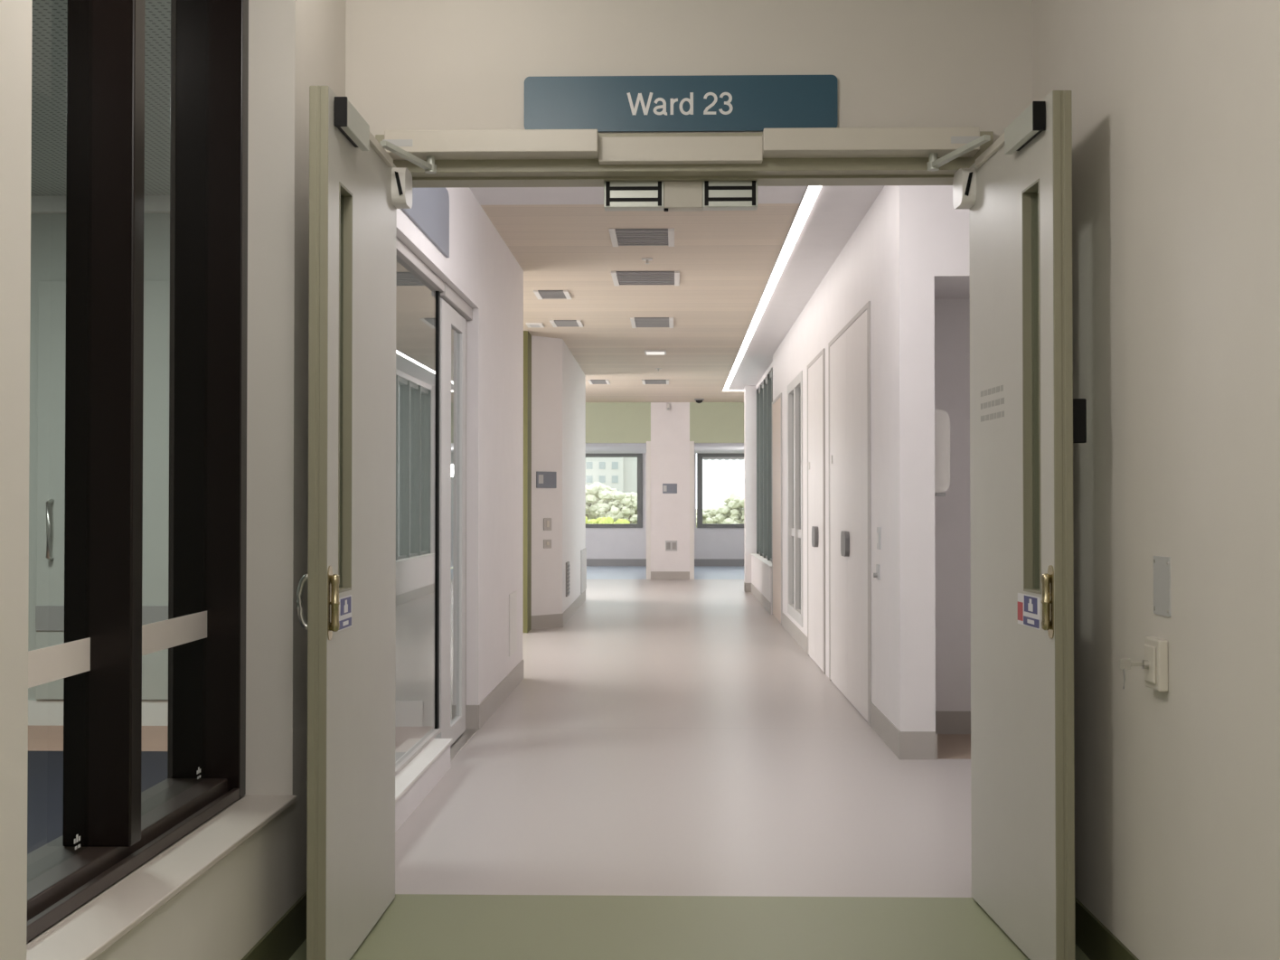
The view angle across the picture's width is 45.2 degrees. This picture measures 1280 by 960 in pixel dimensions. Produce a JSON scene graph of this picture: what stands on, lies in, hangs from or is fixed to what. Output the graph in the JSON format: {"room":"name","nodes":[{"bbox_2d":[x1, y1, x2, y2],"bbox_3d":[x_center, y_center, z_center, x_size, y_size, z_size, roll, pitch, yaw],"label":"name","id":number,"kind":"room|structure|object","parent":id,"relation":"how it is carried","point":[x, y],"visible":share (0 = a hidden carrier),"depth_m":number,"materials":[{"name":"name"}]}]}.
{"room":"hospital interior","nodes":[
{"label":"hospital interior","id":0,"kind":"room"},
{"bbox_2d":[28,213,169,700],"bbox_3d":[-2.667,-0.231,8.018,3.500,3.000,0.100,0,-1,1],"label":"wall","id":1,"kind":"structure","parent":0,"point":[48,230],"depth_m":7.98,"materials":[{"name":"grey paint"}]},
{"bbox_2d":[28,699,168,725],"bbox_3d":[-2.768,1.203,7.941,3.300,0.130,0.015,0,-1,1],"label":"baseboard","id":2,"kind":"structure","parent":1,"relation":"attached to","point":[41,712],"depth_m":7.94,"materials":[{"name":"white plastic"}]},
{"bbox_2d":[30,195,169,213],"bbox_3d":[-2.769,-1.427,7.958,3.300,0.080,0.060,0,-1,1],"label":"trim","id":3,"kind":"structure","parent":1,"relation":"attached to","point":[153,203],"depth_m":7.93,"materials":[{"name":"white plastic"}]},
{"bbox_2d":[35,280,169,699],"bbox_3d":[-2.619,0.050,7.907,1.000,2.165,0.081,0,-1,1],"label":"door","id":4,"kind":"structure","parent":1,"relation":"in","point":[51,295],"depth_m":7.94,"materials":[{"name":"grey paint"}]},
{"bbox_2d":[30,0,170,196],"bbox_3d":[-2.834,-1.563,4.791,3.315,0.095,6.400,0,-1,1],"label":"ceiling","id":5,"kind":"structure","parent":0,"point":[50,17],"depth_m":6.00,"materials":[{"name":"tile"}]},
{"bbox_2d":[0,0,523,959],"bbox_3d":[-1.049,-0.174,3.568,0.310,2.750,13.080,0,-1,1],"label":"wall","id":6,"kind":"structure","parent":0,"point":[295,45],"depth_m":3.95,"materials":[{"name":"white paint"}]},
{"bbox_2d":[26,0,248,942],"bbox_3d":[-1.121,-0.316,3.149,0.185,2.220,1.615,0,-1,1],"label":"window","id":7,"kind":"structure","parent":6,"relation":"in","point":[111,828],"depth_m":3.16,"materials":[{"name":"brown metal"}]},
{"bbox_2d":[26,795,296,959],"bbox_3d":[-0.962,0.802,3.128,0.132,0.015,1.615,0,-1,1],"label":"window sill","id":8,"kind":"structure","parent":6,"relation":"attached to","point":[88,932],"depth_m":3.01,"materials":[{"name":"paint"}]},
{"bbox_2d":[241,891,306,959],"bbox_3d":[-0.958,1.099,0.770,0.008,0.117,7.530,0,-1,1],"label":"baseboard","id":9,"kind":"structure","parent":6,"relation":"attached to","point":[284,938],"depth_m":3.83,"materials":[{"name":"green plastic"}]},
{"bbox_2d":[395,236,444,775],"bbox_3d":[-0.927,0.103,5.902,0.055,2.012,1.960,0,-1,1],"label":"window","id":10,"kind":"structure","parent":6,"relation":"in","point":[418,288],"depth_m":6.33,"materials":[{"name":"clear glass"}]},
{"bbox_2d":[395,738,452,802],"bbox_3d":[-0.897,1.113,5.676,0.125,0.016,1.980,0,-1,1],"label":"window sill","id":11,"kind":"structure","parent":6,"relation":"attached to","point":[406,777],"depth_m":5.98,"materials":[{"name":"white plastic"}]},
{"bbox_2d":[401,187,449,257],"bbox_3d":[-0.858,-1.125,5.981,0.012,0.285,1.483,0,-1,1],"label":"wall sign","id":12,"kind":"object","parent":6,"relation":"attached to","point":[429,211],"visible":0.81,"depth_m":6.28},
{"bbox_2d":[433,282,478,761],"bbox_3d":[-0.879,0.187,7.250,0.090,2.140,1.120,0,-1,1],"label":"door","id":13,"kind":"structure","parent":6,"relation":"in","point":[455,312],"depth_m":7.34,"materials":[{"name":"grey metal"}]},
{"bbox_2d":[466,705,478,729],"bbox_3d":[-0.869,1.203,7.789,0.095,0.125,0.010,0,-1,1],"label":"baseboard","id":14,"kind":"structure","parent":6,"relation":"attached to","point":[472,710],"depth_m":7.78,"materials":[{"name":"grey plastic"}]},
{"bbox_2d":[478,658,523,729],"bbox_3d":[-0.792,1.221,8.938,0.006,0.125,2.290,0,-1,1],"label":"baseboard","id":15,"kind":"structure","parent":6,"relation":"attached to","point":[497,696],"depth_m":8.69,"materials":[{"name":"grey plastic"}]},
{"bbox_2d":[508,590,517,656],"bbox_3d":[-0.780,0.879,9.448,0.006,0.375,0.400,0,-1,1],"label":"access panel","id":16,"kind":"object","parent":6,"relation":"attached to","point":[512,597],"visible":1,"depth_m":9.41,"materials":[{"name":"white plastic"}]},
{"bbox_2d":[522,330,531,632],"bbox_3d":[-1.938,0.018,13.834,1.890,2.680,0.370,0,-1,1],"label":"wall","id":17,"kind":"structure","parent":0,"point":[527,336],"depth_m":13.64,"materials":[{"name":"green paint"}]},
{"bbox_2d":[27,565,1090,959],"bbox_3d":[-1.110,1.390,12.659,6.400,0.101,31.300,0,-1,1],"label":"floor","id":18,"kind":"structure","parent":0,"point":[672,737],"depth_m":5.69,"materials":[{"name":"beige plastic"}]},
{"bbox_2d":[531,335,585,615],"bbox_3d":[-1.754,0.054,16.181,2.150,2.680,4.330,0,-1,1],"label":"wall","id":19,"kind":"structure","parent":0,"point":[558,380],"depth_m":14.24,"materials":[{"name":"white paint"}]},
{"bbox_2d":[536,471,556,488],"bbox_3d":[-0.860,-0.002,14.131,0.013,0.150,0.250,-1,-1,42],"label":"room sign","id":20,"kind":"object","parent":19,"relation":"attached to","point":[543,479],"visible":1,"depth_m":14.12,"materials":[{"name":"grey plastic"}]},
{"bbox_2d":[543,517,551,530],"bbox_3d":[-0.850,0.408,14.136,0.013,0.110,0.100,-1,-1,42],"label":"light switch","id":21,"kind":"object","parent":19,"relation":"attached to","point":[547,522],"visible":1,"depth_m":14.13,"materials":[{"name":"grey paint"}]},
{"bbox_2d":[543,539,551,548],"bbox_3d":[-0.850,0.588,14.133,0.013,0.080,0.100,-1,-1,42],"label":"light switch","id":22,"kind":"object","parent":19,"relation":"attached to","point":[547,543],"visible":1,"depth_m":14.12,"materials":[{"name":"grey paint"}]},
{"bbox_2d":[531,590,585,630],"bbox_3d":[-0.807,1.331,16.135,0.266,0.125,4.338,0,-1,1],"label":"baseboard","id":23,"kind":"structure","parent":19,"relation":"attached to","point":[555,620],"depth_m":14.22,"materials":[{"name":"grey plastic"}]},
{"bbox_2d":[565,561,569,596],"bbox_3d":[-0.701,0.960,14.907,0.022,0.330,0.300,0,-1,1],"label":"air vent","id":24,"kind":"object","parent":19,"relation":"in","point":[567,562],"visible":1,"depth_m":14.80,"materials":[{"name":"grey metal"}]},
{"bbox_2d":[580,547,586,593],"bbox_3d":[-0.653,1.044,17.801,0.013,0.490,0.990,0,-1,1],"label":"panel","id":25,"kind":"object","parent":19,"relation":"attached to","point":[583,552],"visible":1,"depth_m":17.67,"materials":[{"name":"grey metal"}]},
{"bbox_2d":[585,402,743,442],"bbox_3d":[-0.115,-0.868,23.350,5.100,0.615,0.150,0,-1,1],"label":"wall","id":26,"kind":"structure","parent":0,"point":[606,422],"depth_m":23.27,"materials":[{"name":"green paint"}]},
{"bbox_2d":[585,453,743,558],"bbox_3d":[-0.001,0.480,28.303,5.100,2.200,0.200,0,-1,1],"label":"wall","id":27,"kind":"structure","parent":0,"point":[600,542],"depth_m":28.19,"materials":[{"name":"white paint"}]},
{"bbox_2d":[585,453,642,527],"bbox_3d":[-0.702,0.170,28.269,1.500,1.420,0.150,0,-1,1],"label":"window","id":28,"kind":"structure","parent":27,"relation":"in","point":[639,524],"depth_m":28.18,"materials":[{"name":"grey metal"}]},
{"bbox_2d":[586,558,743,565],"bbox_3d":[-0.003,1.514,28.183,5.100,0.130,0.010,0,-1,1],"label":"baseboard","id":29,"kind":"structure","parent":27,"relation":"attached to","point":[589,561],"depth_m":28.18,"materials":[{"name":"grey paint"}]},
{"bbox_2d":[696,453,743,527],"bbox_3d":[1.722,0.169,28.214,1.350,1.420,0.150,0,-1,1],"label":"window","id":30,"kind":"structure","parent":27,"relation":"in","point":[700,456],"depth_m":28.15,"materials":[{"name":"grey metal"}]},
{"bbox_2d":[585,442,743,453],"bbox_3d":[-0.058,-0.590,25.820,5.100,0.135,4.800,0,-1,1],"label":"ceiling","id":31,"kind":"structure","parent":0,"point":[590,447],"depth_m":25.57,"materials":[{"name":"white paint"}]},
{"bbox_2d":[650,402,689,571],"bbox_3d":[0.515,0.201,25.720,0.590,2.680,4.950,0,-1,1],"label":"wall","id":32,"kind":"structure","parent":0,"point":[670,429],"depth_m":23.25,"materials":[{"name":"white paint"}]},
{"bbox_2d":[646,441,650,579],"bbox_3d":[0.130,0.459,23.324,0.070,2.090,0.170,0,-1,1],"label":"trim","id":33,"kind":"structure","parent":32,"relation":"attached to","point":[648,443],"depth_m":23.24,"materials":[{"name":"white paint"}]},
{"bbox_2d":[666,403,669,410],"bbox_3d":[0.427,-1.102,23.233,0.050,0.110,0.071,0,-1,1],"label":"sensor","id":34,"kind":"object","parent":32,"relation":"attached to","point":[667,404],"visible":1,"depth_m":23.22,"materials":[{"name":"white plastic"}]},
{"bbox_2d":[662,483,677,493],"bbox_3d":[0.452,0.129,23.240,0.217,0.148,0.013,0,-1,1],"label":"room sign","id":35,"kind":"object","parent":32,"relation":"attached to","point":[667,488],"visible":1,"depth_m":23.24,"materials":[{"name":"grey plastic"}]},
{"bbox_2d":[650,571,689,579],"bbox_3d":[0.458,1.443,23.222,0.590,0.120,0.008,0,-1,1],"label":"baseboard","id":36,"kind":"structure","parent":32,"relation":"attached to","point":[654,575],"depth_m":23.22,"materials":[{"name":"grey plastic"}]},
{"bbox_2d":[665,540,677,551],"bbox_3d":[0.472,0.994,23.226,0.177,0.157,0.014,0,-1,1],"label":"wall outlet","id":37,"kind":"object","parent":32,"relation":"attached to","point":[670,545],"visible":1,"depth_m":23.22,"materials":[{"name":"grey paint"}]},
{"bbox_2d":[666,542,670,549],"bbox_3d":[0.428,0.995,23.222,0.060,0.105,0.004,0,-1,1],"label":"socket","id":38,"kind":"object","parent":37,"relation":"attached to","point":[668,544],"depth_m":23.22,"materials":[{"name":"grey paint"}]},
{"bbox_2d":[672,542,676,549],"bbox_3d":[0.516,0.995,23.220,0.057,0.105,0.004,0,-1,1],"label":"socket","id":39,"kind":"object","parent":37,"relation":"attached to","point":[673,543],"depth_m":23.22,"materials":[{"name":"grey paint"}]},
{"bbox_2d":[689,441,694,579],"bbox_3d":[0.787,0.459,23.309,0.065,2.090,0.170,0,-1,1],"label":"trim","id":40,"kind":"structure","parent":32,"relation":"attached to","point":[691,443],"depth_m":23.23,"materials":[{"name":"white paint"}]},
{"bbox_2d":[469,185,884,402],"bbox_3d":[-0.330,-1.369,13.984,5.100,0.100,18.700,0,-1,1],"label":"ceiling","id":41,"kind":"structure","parent":0,"point":[725,260],"depth_m":10.45,"materials":[{"name":"white paint"}]},
{"bbox_2d":[525,322,544,327],"bbox_3d":[-0.899,-1.325,13.171,0.140,0.014,0.250,0,-1,1],"label":"ceiling vent","id":42,"kind":"object","parent":41,"relation":"in","point":[529,324],"visible":1,"depth_m":13.08,"materials":[{"name":"white plastic"}]},
{"bbox_2d":[533,290,571,299],"bbox_3d":[-0.638,-1.355,11.240,0.250,0.014,0.410,0,-1,1],"label":"ceiling vent","id":43,"kind":"object","parent":41,"relation":"in","point":[540,294],"visible":1,"depth_m":11.17,"materials":[{"name":"grey metal"}]},
{"bbox_2d":[549,320,583,327],"bbox_3d":[-0.622,-1.327,13.040,0.260,0.014,0.410,0,-1,1],"label":"ceiling vent","id":44,"kind":"object","parent":41,"relation":"in","point":[555,323],"visible":1,"depth_m":12.97,"materials":[{"name":"grey metal"}]},
{"bbox_2d":[587,379,610,384],"bbox_3d":[-0.515,-1.231,19.308,0.255,0.014,0.590,0,-1,1],"label":"ceiling vent","id":45,"kind":"object","parent":41,"relation":"in","point":[591,381],"visible":1,"depth_m":19.22,"materials":[{"name":"grey metal"}]},
{"bbox_2d":[609,228,674,246],"bbox_3d":[0.015,-1.391,8.834,0.365,0.014,0.530,0,-1,1],"label":"ceiling vent","id":46,"kind":"object","parent":41,"relation":"in","point":[619,237],"visible":1,"depth_m":8.81,"materials":[{"name":"grey metal"}]},
{"bbox_2d":[611,271,679,286],"bbox_3d":[0.041,-1.367,10.434,0.455,0.014,0.610,0,-1,1],"label":"ceiling vent","id":47,"kind":"object","parent":41,"relation":"in","point":[619,277],"visible":1,"depth_m":10.39,"materials":[{"name":"grey metal"}]},
{"bbox_2d":[641,257,652,263],"bbox_3d":[0.045,-1.372,9.624,0.070,0.036,0.070,0,-1,1],"label":"sprinkler head","id":48,"kind":"object","parent":41,"relation":"attached to","point":[643,258],"visible":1,"depth_m":9.61},
{"bbox_2d":[630,317,673,328],"bbox_3d":[0.104,-1.328,12.978,0.357,0.014,0.660,0,-1,1],"label":"ceiling vent","id":49,"kind":"object","parent":41,"relation":"in","point":[635,322],"visible":1,"depth_m":12.93,"materials":[{"name":"grey metal"}]},
{"bbox_2d":[641,379,668,384],"bbox_3d":[0.196,-1.231,19.312,0.333,0.014,0.590,0,-1,1],"label":"ceiling vent","id":50,"kind":"object","parent":41,"relation":"in","point":[644,381],"visible":1,"depth_m":19.22,"materials":[{"name":"grey metal"}]},
{"bbox_2d":[644,349,666,354],"bbox_3d":[0.156,-1.285,15.472,0.215,0.023,0.300,0,-1,1],"label":"recessed light","id":51,"kind":"object","parent":41,"relation":"in","point":[646,352],"visible":1,"depth_m":15.34,"materials":[{"name":"white plastic"}]},
{"bbox_2d":[646,351,664,354],"bbox_3d":[0.156,-1.275,15.472,0.183,0.003,0.260,0,-1,1],"label":"diffuser","id":52,"kind":"object","parent":51,"relation":"attached to","point":[647,352],"depth_m":15.42,"materials":[{"name":"white plastic"}]},
{"bbox_2d":[694,398,704,403],"bbox_3d":[0.866,-1.169,22.507,0.140,0.088,0.140,0,-1,1],"label":"dome camera","id":53,"kind":"object","parent":41,"relation":"attached to","point":[698,400],"visible":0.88,"depth_m":22.46,"materials":[{"name":"grey paint"}]},
{"bbox_2d":[722,186,821,391],"bbox_3d":[1.113,-1.329,12.933,0.366,0.011,15.866,0,-1,1],"label":"recessed light","id":54,"kind":"object","parent":41,"relation":"in","point":[810,194],"visible":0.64,"depth_m":9.92,"materials":[{"name":"white plastic"}]},
{"bbox_2d":[345,0,1032,142],"bbox_3d":[0.413,-0.158,4.600,3.185,2.750,0.150,0,-1,1],"label":"wall","id":55,"kind":"structure","parent":0,"point":[410,64],"depth_m":4.55,"materials":[{"name":"white paint"}]},
{"bbox_2d":[296,85,412,959],"bbox_3d":[-0.726,0.141,4.041,0.109,2.118,0.912,0,-1,4],"label":"door","id":56,"kind":"structure","parent":55,"relation":"in","point":[357,190],"depth_m":3.85,"materials":[{"name":"grey paint"}]},
{"bbox_2d":[380,129,599,173],"bbox_3d":[-0.434,-0.955,4.375,0.621,0.112,0.362,0,-1,1],"label":"operator","id":57,"kind":"object","parent":55,"relation":"attached to","point":[415,146],"visible":0.82,"depth_m":4.43,"materials":[{"name":"beige plastic"}]},
{"bbox_2d":[603,181,663,210],"bbox_3d":[-0.018,-0.858,4.644,0.180,0.078,0.063,0,-1,1],"label":"lock","id":58,"kind":"object","parent":55,"relation":"attached to","point":[617,195],"visible":0.94,"depth_m":4.62,"materials":[{"name":"metal"}]},
{"bbox_2d":[598,136,762,164],"bbox_3d":[0.118,-0.975,4.506,0.477,0.096,0.075,0,-1,1],"label":"panel","id":59,"kind":"object","parent":55,"relation":"attached to","point":[612,150],"visible":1,"depth_m":4.47,"materials":[{"name":"beige plastic"}]},
{"bbox_2d":[524,75,837,131],"bbox_3d":[0.119,-1.111,4.539,0.925,0.164,0.014,0,-1,1],"label":"sign","id":60,"kind":"object","parent":55,"relation":"attached to","point":[701,103],"visible":1,"depth_m":4.53,"materials":[{"name":"blue plastic"}]},
{"bbox_2d":[663,180,702,211],"bbox_3d":[0.130,-0.853,4.641,0.116,0.088,0.062,0,-1,1],"label":"housing","id":61,"kind":"object","parent":55,"relation":"attached to","point":[678,195],"visible":1,"depth_m":4.61,"materials":[{"name":"beige plastic"}]},
{"bbox_2d":[375,131,993,188],"bbox_3d":[0.128,0.099,4.587,1.815,2.235,0.180,0,-1,1],"label":"door frame","id":62,"kind":"structure","parent":55,"relation":"attached to","point":[861,171],"depth_m":4.53,"materials":[{"name":"green paint"}]},
{"bbox_2d":[702,180,757,210],"bbox_3d":[0.271,-0.858,4.637,0.166,0.078,0.063,0,-1,1],"label":"lock","id":63,"kind":"object","parent":55,"relation":"attached to","point":[717,195],"visible":0.96,"depth_m":4.61,"materials":[{"name":"metal"}]},
{"bbox_2d":[762,126,990,171],"bbox_3d":[0.664,-0.956,4.340,0.622,0.112,0.383,0,-1,1],"label":"operator","id":64,"kind":"object","parent":55,"relation":"attached to","point":[948,144],"visible":0.91,"depth_m":4.40,"materials":[{"name":"beige plastic"}]},
{"bbox_2d":[952,90,1086,959],"bbox_3d":[0.977,0.141,4.064,0.112,2.118,0.882,0,-1,-4],"label":"door","id":65,"kind":"structure","parent":55,"relation":"in","point":[1026,420],"depth_m":3.90,"materials":[{"name":"grey paint"}]},
{"bbox_2d":[743,361,772,614],"bbox_3d":[1.545,0.084,18.085,0.440,2.680,4.370,0,-1,1],"label":"wall","id":66,"kind":"structure","parent":0,"point":[756,572],"depth_m":19.92,"materials":[{"name":"white paint"}]},
{"bbox_2d":[743,581,770,613],"bbox_3d":[1.542,1.364,18.066,0.446,0.120,4.370,0,-1,1],"label":"baseboard","id":67,"kind":"structure","parent":66,"relation":"attached to","point":[748,587],"depth_m":18.20,"materials":[{"name":"grey plastic"}]},
{"bbox_2d":[750,553,771,567],"bbox_3d":[1.449,0.928,17.899,0.125,0.015,4.020,0,-1,1],"label":"window sill","id":68,"kind":"structure","parent":66,"relation":"attached to","point":[758,557],"depth_m":17.74,"materials":[{"name":"white plastic"}]},
{"bbox_2d":[756,367,772,561],"bbox_3d":[1.521,-0.131,17.921,0.120,2.135,4.005,0,-1,1],"label":"window","id":69,"kind":"structure","parent":66,"relation":"in","point":[765,392],"depth_m":18.25,"materials":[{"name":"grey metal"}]},
{"bbox_2d":[772,185,969,731],"bbox_3d":[1.667,-0.019,11.396,0.790,2.680,9.000,0,-1,1],"label":"wall","id":70,"kind":"structure","parent":0,"point":[910,238],"depth_m":7.02,"materials":[{"name":"white paint"}]},
{"bbox_2d":[771,393,782,625],"bbox_3d":[1.354,0.283,15.195,0.010,2.193,1.390,0,-1,1],"label":"door","id":71,"kind":"structure","parent":70,"relation":"in","point":[776,404],"depth_m":15.14,"materials":[{"name":"grey paint"}]},
{"bbox_2d":[787,370,802,627],"bbox_3d":[1.349,0.160,12.961,0.098,2.030,1.600,0,-1,1],"label":"door","id":72,"kind":"structure","parent":70,"relation":"in","point":[795,388],"depth_m":12.93,"materials":[{"name":"white wood"}]},
{"bbox_2d":[807,348,825,674],"bbox_3d":[1.246,0.219,11.007,0.034,2.193,1.310,0,-1,1],"label":"door","id":73,"kind":"structure","parent":70,"relation":"in","point":[816,368],"depth_m":10.89,"materials":[{"name":"grey paint"}]},
{"bbox_2d":[828,301,871,726],"bbox_3d":[1.199,0.187,8.973,0.034,2.193,2.100,0,-1,1],"label":"door","id":74,"kind":"structure","parent":70,"relation":"in","point":[849,352],"depth_m":8.80,"materials":[{"name":"grey paint"}]},
{"bbox_2d":[781,611,970,759],"bbox_3d":[1.647,1.247,10.659,0.796,0.125,7.576,0,-1,1],"label":"baseboard","id":75,"kind":"structure","parent":70,"relation":"attached to","point":[905,745],"depth_m":7.44,"materials":[{"name":"grey plastic"}]},
{"bbox_2d":[873,564,879,579],"bbox_3d":[1.172,0.456,7.629,0.026,0.075,0.080,0,-1,1],"label":"switch","id":76,"kind":"object","parent":70,"relation":"attached to","point":[876,575],"visible":1,"depth_m":7.62,"materials":[{"name":"grey paint"}]},
{"bbox_2d":[876,527,880,549],"bbox_3d":[1.179,0.288,7.596,0.012,0.110,0.090,0,-1,1],"label":"light switch","id":77,"kind":"object","parent":70,"relation":"attached to","point":[878,528],"visible":1,"depth_m":7.56,"materials":[{"name":"white plastic"}]},
{"bbox_2d":[934,280,970,711],"bbox_3d":[1.653,-0.080,7.401,0.634,2.680,0.730,0,-1,1],"label":"wall","id":78,"kind":"structure","parent":0,"point":[952,297],"depth_m":7.65,"materials":[{"name":"white paint"}]},
{"bbox_2d":[934,409,950,496],"bbox_3d":[1.370,-0.123,7.063,0.084,0.395,0.140,0,-1,1],"label":"paper towel dispenser","id":79,"kind":"object","parent":78,"relation":"attached to","point":[942,419],"visible":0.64,"depth_m":6.99,"materials":[{"name":"white plastic"}]},
{"bbox_2d":[1031,0,1279,959],"bbox_3d":[1.142,-0.218,0.742,0.150,2.750,7.530,0,-1,1],"label":"wall","id":80,"kind":"structure","parent":0,"point":[1175,104],"depth_m":3.22,"materials":[{"name":"white paint"}]},
{"bbox_2d":[1074,896,1138,959],"bbox_3d":[1.063,1.101,0.724,0.008,0.113,7.530,0,-1,1],"label":"baseboard","id":81,"kind":"structure","parent":80,"relation":"attached to","point":[1096,942],"depth_m":3.82,"materials":[{"name":"green plastic"}]},
{"bbox_2d":[1120,636,1168,691],"bbox_3d":[1.083,0.397,3.320,0.088,0.110,0.100,0,-1,1],"label":"switch","id":82,"kind":"object","parent":80,"relation":"attached to","point":[1155,663],"visible":1,"depth_m":3.29,"materials":[{"name":"beige plastic"}]},
{"bbox_2d":[1153,555,1170,617],"bbox_3d":[1.124,0.228,3.312,0.004,0.127,0.110,0,-1,1],"label":"wall plate","id":83,"kind":"object","parent":80,"relation":"attached to","point":[1162,565],"visible":1,"depth_m":3.31,"materials":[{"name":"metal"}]},
{"label":"outside","id":84,"kind":"structure","parent":0,"visible":0},
{"bbox_3d":[4.112,4.449,179.206,120.000,0.100,301.400,0,-1,1],"label":"ground","id":85,"kind":"structure","parent":84,"visible":0},
{"bbox_2d":[585,481,619,519],"bbox_3d":[-1.807,1.232,50.073,2.418,2.378,2.825,0,-1,1],"label":"leafy tree","id":86,"kind":"object","parent":85,"relation":"on","point":[592,491],"visible":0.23,"depth_m":49.27,"materials":[{"name":"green plant"}]},
{"bbox_2d":[585,516,630,523],"bbox_3d":[-1.363,1.579,40.059,2.213,1.369,0.864,0,-1,1],"label":"hedge","id":87,"kind":"object","parent":85,"relation":"on","point":[608,520],"visible":0.05,"depth_m":39.79,"materials":[{"name":"plant"}]},
{"bbox_2d":[585,457,637,492],"bbox_3d":[-16.535,-9.835,310.599,32.700,32.500,20.100,0,-1,1],"label":"apartment building","id":88,"kind":"structure","parent":85,"relation":"on","point":[620,474],"depth_m":300.30,"materials":[{"name":"white concrete"}]},
{"bbox_2d":[595,490,637,523],"bbox_3d":[-0.415,1.350,47.012,1.842,2.049,1.943,0,-1,11],"label":"leafy tree","id":89,"kind":"object","parent":85,"relation":"on","point":[608,506],"visible":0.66,"depth_m":46.42,"materials":[{"name":"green plant"}]},
{"bbox_2d":[696,507,723,527],"bbox_3d":[2.394,1.686,51.924,1.451,1.531,1.468,0,-1,1],"label":"leafy tree","id":90,"kind":"object","parent":85,"relation":"on","point":[709,515],"visible":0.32,"depth_m":51.53,"materials":[{"name":"green plant"}]},
{"bbox_2d":[715,492,743,523],"bbox_3d":[3.280,1.371,45.926,1.992,1.975,1.828,0,-1,25],"label":"leafy tree","id":91,"kind":"object","parent":85,"relation":"on","point":[731,512],"visible":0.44,"depth_m":45.52,"materials":[{"name":"green plant"}]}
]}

